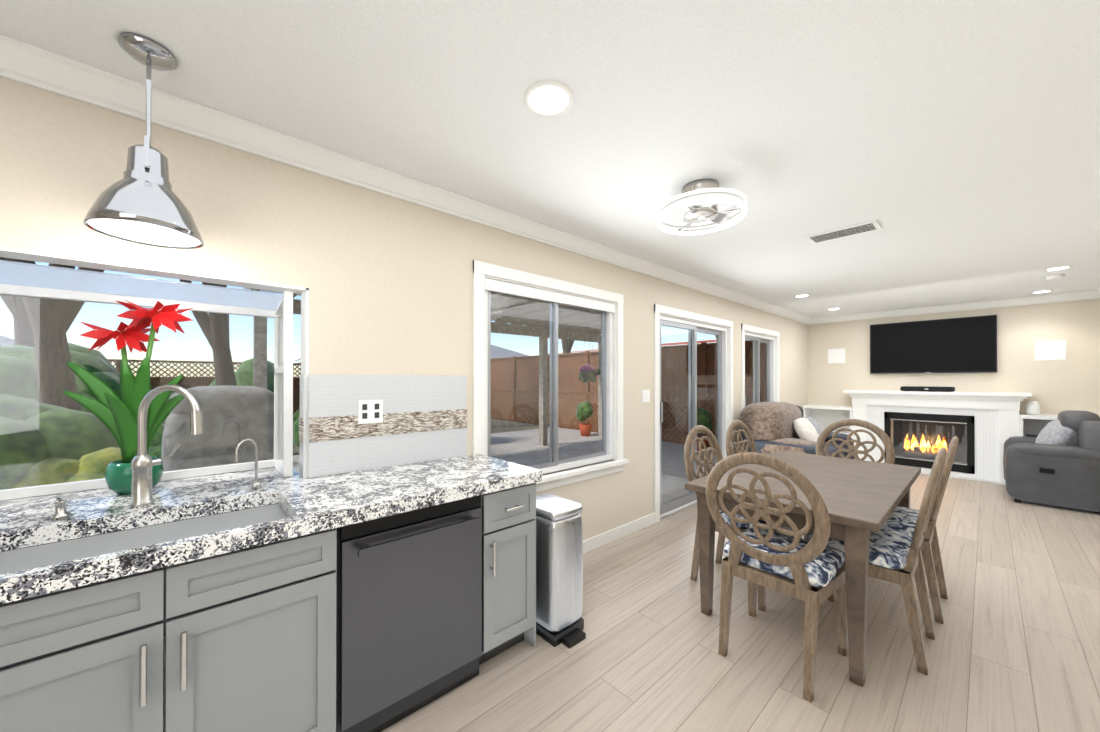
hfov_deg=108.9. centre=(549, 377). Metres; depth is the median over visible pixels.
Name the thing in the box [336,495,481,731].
dishwasher
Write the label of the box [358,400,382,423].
outlet
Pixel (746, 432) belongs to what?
chair
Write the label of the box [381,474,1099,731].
floor
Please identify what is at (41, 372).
trees
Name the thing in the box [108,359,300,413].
fence
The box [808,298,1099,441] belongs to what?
wall
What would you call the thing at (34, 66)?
crown molding
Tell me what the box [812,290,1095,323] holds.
crown molding
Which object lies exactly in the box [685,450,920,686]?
dining table
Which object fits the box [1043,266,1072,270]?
recessed light
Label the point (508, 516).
base cabinet
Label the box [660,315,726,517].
sliding door
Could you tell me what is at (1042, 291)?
recessed light
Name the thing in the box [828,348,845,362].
wall sconce
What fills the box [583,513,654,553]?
baseboard
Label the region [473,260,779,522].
window trim
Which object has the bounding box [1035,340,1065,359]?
wall sconce
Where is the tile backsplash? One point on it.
(424, 417)
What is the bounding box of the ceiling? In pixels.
[0,0,1099,317]
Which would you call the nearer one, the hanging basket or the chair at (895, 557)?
the chair at (895, 557)
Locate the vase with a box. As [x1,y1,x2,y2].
[1026,401,1040,414]
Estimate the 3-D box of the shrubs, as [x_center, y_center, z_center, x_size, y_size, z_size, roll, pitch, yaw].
[-5.077,0.473,6.880,8.344,2.173,7.830,0,0,-42]
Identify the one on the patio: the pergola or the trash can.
the pergola
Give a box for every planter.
[576,401,592,435]
[697,408,712,450]
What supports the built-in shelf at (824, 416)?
on the floor
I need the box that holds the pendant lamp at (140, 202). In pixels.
[83,32,203,248]
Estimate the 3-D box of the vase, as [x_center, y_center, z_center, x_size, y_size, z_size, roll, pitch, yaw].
[6.190,0.384,5.031,0.120,0.175,0.120,0,0,-42]
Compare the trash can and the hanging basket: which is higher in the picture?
the hanging basket
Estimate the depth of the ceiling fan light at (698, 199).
2.14 m
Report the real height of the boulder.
1.500 m
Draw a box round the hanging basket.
[578,311,599,382]
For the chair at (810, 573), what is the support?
on the floor
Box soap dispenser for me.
[50,497,70,519]
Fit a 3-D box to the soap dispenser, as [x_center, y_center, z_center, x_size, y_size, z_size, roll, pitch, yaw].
[-1.636,0.433,1.309,0.044,0.075,0.078,0,0,-42]
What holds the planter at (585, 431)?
on the patio
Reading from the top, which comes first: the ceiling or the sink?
the ceiling
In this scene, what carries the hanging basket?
hanging from the pergola
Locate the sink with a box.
[0,498,287,573]
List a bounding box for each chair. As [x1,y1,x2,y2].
[684,425,790,611]
[706,452,847,702]
[726,420,801,538]
[804,419,894,539]
[806,447,946,675]
[882,436,957,623]
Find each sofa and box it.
[739,402,854,458]
[1003,410,1099,511]
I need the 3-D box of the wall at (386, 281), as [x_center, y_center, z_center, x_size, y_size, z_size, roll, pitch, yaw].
[0.703,0.161,3.600,10.720,2.460,0.120,0,0,-42]
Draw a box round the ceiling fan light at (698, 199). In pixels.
[657,179,746,234]
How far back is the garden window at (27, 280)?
1.73 m
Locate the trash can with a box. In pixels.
[536,494,585,648]
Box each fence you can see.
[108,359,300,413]
[491,340,766,447]
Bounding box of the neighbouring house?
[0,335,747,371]
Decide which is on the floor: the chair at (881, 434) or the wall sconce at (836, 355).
the chair at (881, 434)
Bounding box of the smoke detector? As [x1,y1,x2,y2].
[1045,274,1064,279]
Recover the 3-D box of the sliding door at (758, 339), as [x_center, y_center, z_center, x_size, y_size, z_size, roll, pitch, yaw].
[2.966,0.391,5.632,1.184,2.016,0.098,0,0,-42]
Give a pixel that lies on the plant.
(112, 411)
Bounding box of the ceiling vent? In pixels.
[805,220,881,243]
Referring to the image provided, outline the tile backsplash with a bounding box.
[299,374,466,478]
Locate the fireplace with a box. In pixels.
[843,390,1031,484]
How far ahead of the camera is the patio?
8.39 m
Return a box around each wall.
[0,77,807,540]
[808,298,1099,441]
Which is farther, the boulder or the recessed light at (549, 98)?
the boulder
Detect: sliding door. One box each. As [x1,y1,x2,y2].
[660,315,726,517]
[745,332,774,406]
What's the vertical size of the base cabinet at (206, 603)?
0.853 m
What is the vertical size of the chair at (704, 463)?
1.042 m
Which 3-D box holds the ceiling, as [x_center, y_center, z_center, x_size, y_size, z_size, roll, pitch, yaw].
[1.782,-1.104,2.403,10.720,0.060,3.350,0,0,-42]
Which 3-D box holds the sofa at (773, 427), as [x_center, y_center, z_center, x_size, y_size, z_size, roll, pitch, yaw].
[3.122,0.852,4.989,1.600,1.090,0.940,0,0,-42]
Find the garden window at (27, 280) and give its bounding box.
[0,247,308,500]
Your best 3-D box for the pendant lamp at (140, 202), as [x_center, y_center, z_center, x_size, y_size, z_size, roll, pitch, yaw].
[-1.320,-0.773,1.291,0.276,0.609,0.276,0,0,-42]
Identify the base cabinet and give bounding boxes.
[0,526,341,731]
[428,482,535,664]
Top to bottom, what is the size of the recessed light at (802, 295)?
0.008 m
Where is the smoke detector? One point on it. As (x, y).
(1054, 276)
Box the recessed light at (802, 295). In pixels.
[794,294,809,297]
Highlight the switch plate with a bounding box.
[642,390,649,402]
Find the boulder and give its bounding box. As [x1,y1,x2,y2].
[161,385,273,471]
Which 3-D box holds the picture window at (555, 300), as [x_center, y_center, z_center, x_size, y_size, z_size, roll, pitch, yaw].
[0.039,0.033,2.997,1.323,1.350,0.101,0,0,-42]
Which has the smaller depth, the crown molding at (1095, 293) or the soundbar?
the crown molding at (1095, 293)
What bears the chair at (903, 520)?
on the floor
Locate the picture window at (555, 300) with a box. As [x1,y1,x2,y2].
[485,278,614,473]
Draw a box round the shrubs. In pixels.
[0,343,299,489]
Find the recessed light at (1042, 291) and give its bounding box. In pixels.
[1031,290,1053,293]
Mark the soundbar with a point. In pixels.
(928, 388)
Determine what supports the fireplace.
on the floor
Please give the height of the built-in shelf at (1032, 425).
0.925 m
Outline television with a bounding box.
[870,315,996,373]
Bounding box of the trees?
[0,257,717,410]
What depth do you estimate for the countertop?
1.41 m
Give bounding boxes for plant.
[63,300,192,494]
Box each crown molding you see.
[0,34,811,324]
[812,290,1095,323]
[1092,286,1099,298]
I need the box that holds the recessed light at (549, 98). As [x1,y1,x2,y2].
[524,80,573,117]
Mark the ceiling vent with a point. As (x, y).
(864, 227)
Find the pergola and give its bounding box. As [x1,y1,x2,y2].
[243,287,601,445]
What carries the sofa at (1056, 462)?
on the floor
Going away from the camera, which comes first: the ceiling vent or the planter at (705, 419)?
the ceiling vent
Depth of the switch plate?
3.68 m
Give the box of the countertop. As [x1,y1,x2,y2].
[0,454,541,605]
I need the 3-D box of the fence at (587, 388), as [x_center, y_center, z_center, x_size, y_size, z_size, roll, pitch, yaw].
[1.078,0.383,11.347,0.130,2.320,10.650,0,0,-42]
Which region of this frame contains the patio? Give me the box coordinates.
[293,419,716,519]
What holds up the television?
attached to the wall at (1070, 382)
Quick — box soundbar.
[900,386,954,391]

